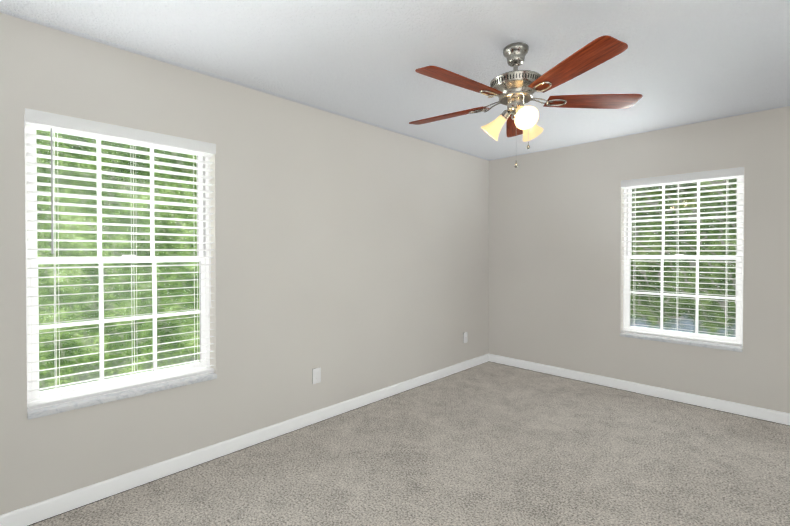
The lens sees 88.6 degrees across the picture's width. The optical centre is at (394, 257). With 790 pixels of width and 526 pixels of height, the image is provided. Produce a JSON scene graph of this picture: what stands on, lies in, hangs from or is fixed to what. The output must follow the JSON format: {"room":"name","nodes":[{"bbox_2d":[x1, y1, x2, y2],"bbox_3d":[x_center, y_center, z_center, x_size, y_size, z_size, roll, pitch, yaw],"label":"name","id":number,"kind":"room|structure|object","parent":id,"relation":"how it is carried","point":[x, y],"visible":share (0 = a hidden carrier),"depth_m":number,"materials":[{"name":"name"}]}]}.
{"room":"empty bedroom","nodes":[
{"label":"empty bedroom","id":0,"kind":"room"},
{"bbox_2d":[0,13,488,514],"bbox_3d":[-0.646,0.068,3.253,0.200,2.440,5.300,1,1,44],"label":"wall","id":1,"kind":"structure","parent":0,"point":[350,258],"depth_m":2.83,"materials":[{"name":"beige paint"}]},
{"bbox_2d":[25,122,216,419],"bbox_3d":[-1.520,0.032,2.328,0.197,1.496,0.899,1,1,44],"label":"window","id":2,"kind":"structure","parent":1,"relation":"in","point":[66,406],"depth_m":2.27,"materials":[{"name":"plastic"}]},
{"bbox_2d":[25,108,215,409],"bbox_3d":[-1.481,0.013,2.290,0.072,1.459,0.898,1,1,44],"label":"window blind","id":3,"kind":"object","parent":2,"relation":"attached to","point":[51,120],"visible":0.98,"depth_m":2.22,"materials":[{"name":"white plastic"}]},
{"bbox_2d":[0,354,488,525],"bbox_3d":[-0.570,1.242,3.190,0.013,0.092,4.900,1,1,44],"label":"baseboard","id":4,"kind":"structure","parent":1,"relation":"attached to","point":[53,507],"depth_m":2.51,"materials":[{"name":"white wood"}]},
{"bbox_2d":[312,367,319,383],"bbox_3d":[-0.609,0.923,3.150,0.008,0.117,0.072,1,1,44],"label":"duplex electrical outlet","id":5,"kind":"object","parent":1,"relation":"attached to","point":[315,375],"visible":1,"depth_m":3.14,"materials":[{"name":"white plastic"}]},
{"bbox_2d":[463,332,466,342],"bbox_3d":[0.801,0.910,4.581,0.016,0.117,0.072,1,1,44],"label":"outlet","id":6,"kind":"object","parent":1,"relation":"attached to","point":[464,337],"visible":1,"depth_m":4.58,"materials":[{"name":"white plastic"}]},
{"bbox_2d":[0,0,789,160],"bbox_3d":[0.639,-1.189,1.979,3.800,0.100,5.300,1,1,44],"label":"ceiling","id":7,"kind":"structure","parent":0,"point":[676,63],"depth_m":2.25,"materials":[{"name":"white paint"}]},
{"bbox_2d":[409,35,641,167],"bbox_3d":[0.624,-0.810,2.215,1.285,0.662,1.285,1,1,44],"label":"ceiling fan","id":8,"kind":"object","parent":7,"relation":"hanging from","point":[514,90],"visible":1,"depth_m":2.12,"materials":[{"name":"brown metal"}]},
{"bbox_2d":[30,362,789,525],"bbox_3d":[0.639,1.351,2.005,3.800,0.100,5.300,1,1,44],"label":"floor","id":9,"kind":"structure","parent":0,"point":[490,444],"depth_m":2.47,"materials":[{"name":"carpet"}]},
{"bbox_2d":[489,106,789,413],"bbox_3d":[2.425,0.062,3.811,3.400,2.440,0.200,1,1,44],"label":"wall","id":10,"kind":"structure","parent":0,"point":[556,258],"depth_m":3.95,"materials":[{"name":"beige paint"}]},
{"bbox_2d":[489,354,789,425],"bbox_3d":[2.351,1.237,3.747,3.400,0.092,0.013,1,1,44],"label":"baseboard","id":11,"kind":"structure","parent":10,"relation":"attached to","point":[778,417],"depth_m":3.70,"materials":[{"name":"white wood"}]},
{"bbox_2d":[620,175,743,351],"bbox_3d":[2.555,0.018,3.650,0.899,1.496,0.197,1,1,44],"label":"window","id":12,"kind":"structure","parent":10,"relation":"in","point":[739,315],"depth_m":3.62,"materials":[{"name":"plastic"}]},
{"bbox_2d":[621,167,743,346],"bbox_3d":[2.517,-0.001,3.611,0.898,1.459,0.072,1,1,44],"label":"window blind","id":13,"kind":"object","parent":12,"relation":"attached to","point":[727,174],"visible":0.96,"depth_m":3.56,"materials":[{"name":"white plastic"}]},
{"label":"outside","id":14,"kind":"structure","parent":0,"visible":0},
{"bbox_2d":[36,129,199,391],"bbox_3d":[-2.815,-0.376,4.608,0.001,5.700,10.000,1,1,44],"label":"trees","id":15,"kind":"object","parent":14,"point":[95,331],"depth_m":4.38,"materials":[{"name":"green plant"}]},
{"bbox_2d":[630,178,736,337],"bbox_3d":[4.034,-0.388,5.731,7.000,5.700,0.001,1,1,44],"label":"trees","id":16,"kind":"object","parent":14,"point":[649,287],"depth_m":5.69,"materials":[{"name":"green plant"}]}
]}

